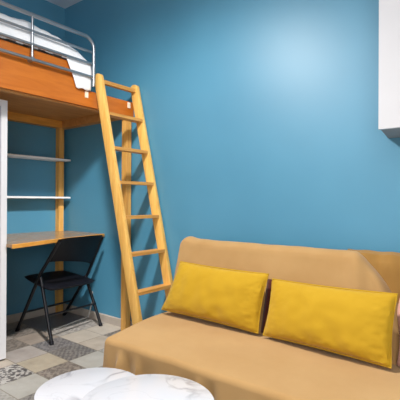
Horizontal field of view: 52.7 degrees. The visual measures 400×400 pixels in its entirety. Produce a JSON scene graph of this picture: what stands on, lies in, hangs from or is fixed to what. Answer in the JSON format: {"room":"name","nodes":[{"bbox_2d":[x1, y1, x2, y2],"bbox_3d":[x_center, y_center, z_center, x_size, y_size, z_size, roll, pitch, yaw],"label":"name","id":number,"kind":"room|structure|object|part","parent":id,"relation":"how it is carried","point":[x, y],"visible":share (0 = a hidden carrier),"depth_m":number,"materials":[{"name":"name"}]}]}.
{"room":"studio apartment","nodes":[
{"label":"studio apartment","id":0,"kind":"room"},
{"bbox_2d":[0,0,64,315],"bbox_3d":[-2.522,-0.398,2.330,0.100,2.867,4.100,0,0,38],"label":"wall","id":1,"kind":"structure","parent":0,"point":[25,177],"depth_m":3.58,"materials":[{"name":"blue paint"}]},
{"bbox_2d":[6,306,54,323],"bbox_3d":[-2.485,1.002,2.292,0.012,0.066,3.900,0,0,38],"label":"baseboard","id":2,"kind":"structure","parent":1,"relation":"attached to","point":[16,317],"depth_m":3.55,"materials":[{"name":"tile"}]},
{"bbox_2d":[7,153,70,161],"bbox_3d":[-1.525,-0.367,3.417,0.148,0.017,0.900,0,0,38],"label":"wall shelf","id":3,"kind":"object","parent":1,"relation":"attached to","point":[8,154],"visible":1,"depth_m":3.49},
{"bbox_2d":[7,196,70,198],"bbox_3d":[-1.527,-0.023,3.416,0.148,0.017,0.900,0,0,38],"label":"wall shelf","id":4,"kind":"object","parent":1,"relation":"attached to","point":[43,197],"visible":1,"depth_m":3.48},
{"bbox_2d":[6,231,104,248],"bbox_3d":[-1.245,0.332,3.205,0.849,0.094,0.939,0,0,38],"label":"desk","id":5,"kind":"object","parent":1,"relation":"attached to","point":[14,240],"visible":0.86,"depth_m":3.09,"materials":[{"name":"brown wood"}]},
{"bbox_2d":[0,312,120,399],"bbox_3d":[-0.611,1.081,0.884,4.900,0.080,4.041,0,0,38],"label":"floor","id":6,"kind":"structure","parent":0,"point":[30,361],"depth_m":2.80,"materials":[{"name":"beige tile"}]},
{"bbox_2d":[0,99,7,359],"bbox_3d":[-1.794,0.193,2.437,0.605,1.687,0.965,0,0,38],"label":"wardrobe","id":7,"kind":"object","parent":6,"relation":"on","point":[3,103],"visible":1,"depth_m":2.62,"materials":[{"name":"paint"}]},
{"bbox_2d":[15,235,102,344],"bbox_3d":[-1.116,0.663,3.268,0.704,0.782,0.533,0,0,38],"label":"folding chair","id":8,"kind":"object","parent":6,"relation":"on","point":[84,248],"visible":1,"depth_m":3.14,"materials":[{"name":"black plastic"}]},
{"bbox_3d":[-1.227,0.663,3.044,0.593,0.767,0.031,0,0,38],"label":"leg","id":9,"kind":"part","parent":8,"relation":"part of","materials":[{"name":"black metal"}]},
{"bbox_3d":[-1.132,0.805,2.973,0.206,0.480,0.026,0,0,43],"label":"leg","id":10,"kind":"part","parent":8,"relation":"part of","materials":[{"name":"black metal"}]},
{"bbox_3d":[-1.157,0.641,3.284,0.506,0.080,0.482,0,0,38],"label":"seat","id":11,"kind":"part","parent":8,"relation":"part of","materials":[{"name":"black plastic"}]},
{"bbox_3d":[-0.943,0.409,3.143,0.199,0.272,0.548,0,0,23],"label":"backrest","id":12,"kind":"part","parent":8,"relation":"part of","materials":[{"name":"black plastic"}]},
{"bbox_3d":[-1.024,0.675,3.508,0.553,0.750,0.029,0,0,38],"label":"leg","id":13,"kind":"part","parent":8,"relation":"part of","materials":[{"name":"black metal"}]},
{"bbox_3d":[-0.902,0.844,3.409,0.214,0.407,0.026,0,0,33],"label":"leg","id":14,"kind":"part","parent":8,"relation":"part of","materials":[{"name":"black metal"}]},
{"bbox_2d":[0,0,133,330],"bbox_3d":[-1.513,-0.066,2.735,1.000,2.216,2.018,0,0,38],"label":"bed","id":15,"kind":"object","parent":6,"relation":"on","point":[39,88],"visible":0.91,"depth_m":2.90,"materials":[{"name":"brown wood"}]},
{"bbox_3d":[-1.532,-0.747,2.709,0.860,0.024,1.946,0,0,38],"label":"deck panel","id":16,"kind":"part","parent":15,"relation":"part of","materials":[{"name":"brown wood"}]},
{"bbox_3d":[-1.311,0.189,3.770,0.056,1.712,0.050,0,0,38],"label":"post","id":17,"kind":"part","parent":15,"relation":"part of","materials":[{"name":"brown wood"}]},
{"bbox_3d":[-0.593,0.192,3.241,0.056,1.712,0.050,0,0,38],"label":"post","id":18,"kind":"part","parent":15,"relation":"part of","materials":[{"name":"brown wood"}]},
{"bbox_3d":[-1.665,-0.860,2.587,0.882,0.199,1.550,0,0,38],"label":"mattress","id":19,"kind":"object","parent":15,"relation":"on","visible":0},
{"bbox_2d":[0,13,91,90],"bbox_3d":[-1.615,-0.976,2.576,0.935,0.386,1.555,0,0,38],"label":"duvet","id":20,"kind":"object","parent":19,"relation":"on","point":[80,81],"visible":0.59,"depth_m":2.69,"materials":[{"name":"white fabric"}]},
{"bbox_2d":[53,291,92,329],"bbox_3d":[-1.078,0.925,3.414,0.059,0.240,0.400,0,0,34],"label":"cable","id":21,"kind":"object","parent":6,"relation":"on","point":[92,291],"visible":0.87,"depth_m":3.48,"materials":[{"name":"white plastic"}]},
{"bbox_2d":[34,368,133,399],"bbox_3d":[-0.418,0.879,1.530,0.393,0.330,0.393,0,0,38],"label":"coffee table","id":22,"kind":"object","parent":6,"relation":"on","point":[73,385],"visible":0.62,"depth_m":1.57,"materials":[{"name":"white stone"}]},
{"bbox_2d":[95,73,172,324],"bbox_3d":[-0.444,0.066,2.925,0.548,1.960,0.388,0,0,38],"label":"wooden ladder","id":23,"kind":"object","parent":6,"relation":"on","point":[127,254],"visible":0.68,"depth_m":2.88,"materials":[{"name":"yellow wood"}]},
{"bbox_3d":[-0.552,0.066,2.784,0.548,1.960,0.033,0,0,38],"label":"rail","id":24,"kind":"part","parent":23,"relation":"part of","materials":[{"name":"brown wood"}]},
{"bbox_3d":[-0.335,0.067,3.065,0.548,1.960,0.033,0,0,38],"label":"rail","id":25,"kind":"part","parent":23,"relation":"part of","materials":[{"name":"brown wood"}]},
{"bbox_2d":[82,374,213,399],"bbox_3d":[-0.169,0.845,1.284,0.434,0.400,0.434,0,0,38],"label":"coffee table","id":26,"kind":"object","parent":6,"relation":"on","point":[145,386],"visible":1,"depth_m":1.37,"materials":[{"name":"white stone"}]},
{"bbox_2d":[103,236,399,399],"bbox_3d":[0.297,0.644,1.976,1.558,0.809,0.912,0,0,38],"label":"sofa","id":27,"kind":"object","parent":6,"relation":"on","point":[233,363],"visible":0.68,"depth_m":1.91,"materials":[{"name":"tan fabric upholstery"}]},
{"bbox_2d":[161,261,268,333],"bbox_3d":[0.059,0.535,2.300,0.698,0.309,0.133,0,0,38],"label":"cushion","id":28,"kind":"object","parent":27,"relation":"on","point":[229,297],"visible":1,"depth_m":2.22,"materials":[{"name":"yellow fabric"}]},
{"bbox_3d":[0.218,0.870,1.875,1.558,0.348,0.660,0,0,38],"label":"seat","id":29,"kind":"part","parent":27,"relation":"part of","materials":[{"name":"beige fabric"}]},
{"bbox_3d":[0.387,0.506,2.217,1.370,0.531,0.282,0,0,38],"label":"backrest","id":30,"kind":"part","parent":27,"relation":"part of","materials":[{"name":"beige fabric"}]},
{"bbox_2d":[263,278,397,368],"bbox_3d":[0.570,0.543,1.874,0.619,0.296,0.132,0,0,42],"label":"cushion","id":31,"kind":"object","parent":27,"relation":"on","point":[353,323],"visible":1,"depth_m":1.80,"materials":[{"name":"yellow fabric"}]},
{"bbox_2d":[46,0,81,8],"bbox_3d":[-0.614,-1.876,0.868,4.900,0.100,4.100,0,0,38],"label":"ceiling","id":32,"kind":"structure","parent":0,"point":[65,4],"depth_m":3.73,"materials":[{"name":"paint"}]},
{"bbox_2d":[63,0,399,320],"bbox_3d":[0.600,-0.382,2.448,4.700,2.867,0.100,0,0,38],"label":"wall","id":33,"kind":"structure","parent":0,"point":[261,116],"depth_m":2.66,"materials":[{"name":"blue paint"}]},
{"bbox_2d":[63,303,131,326],"bbox_3d":[0.563,1.017,2.397,4.688,0.066,0.012,0,0,38],"label":"baseboard","id":34,"kind":"structure","parent":33,"relation":"attached to","point":[105,318],"depth_m":3.53,"materials":[{"name":"tile"}]},
{"bbox_2d":[378,0,399,137],"bbox_3d":[1.213,-0.933,1.717,0.838,1.229,0.310,0,0,38],"label":"upper cabinet","id":35,"kind":"object","parent":33,"relation":"attached to","point":[389,10],"visible":1,"depth_m":1.80,"materials":[{"name":"white paint"}]},
{"bbox_3d":[1.216,-0.322,1.724,0.834,0.004,0.287,0,0,38],"label":"panel","id":36,"kind":"part","parent":35,"relation":"part of","materials":[{"name":"white"}]}
]}

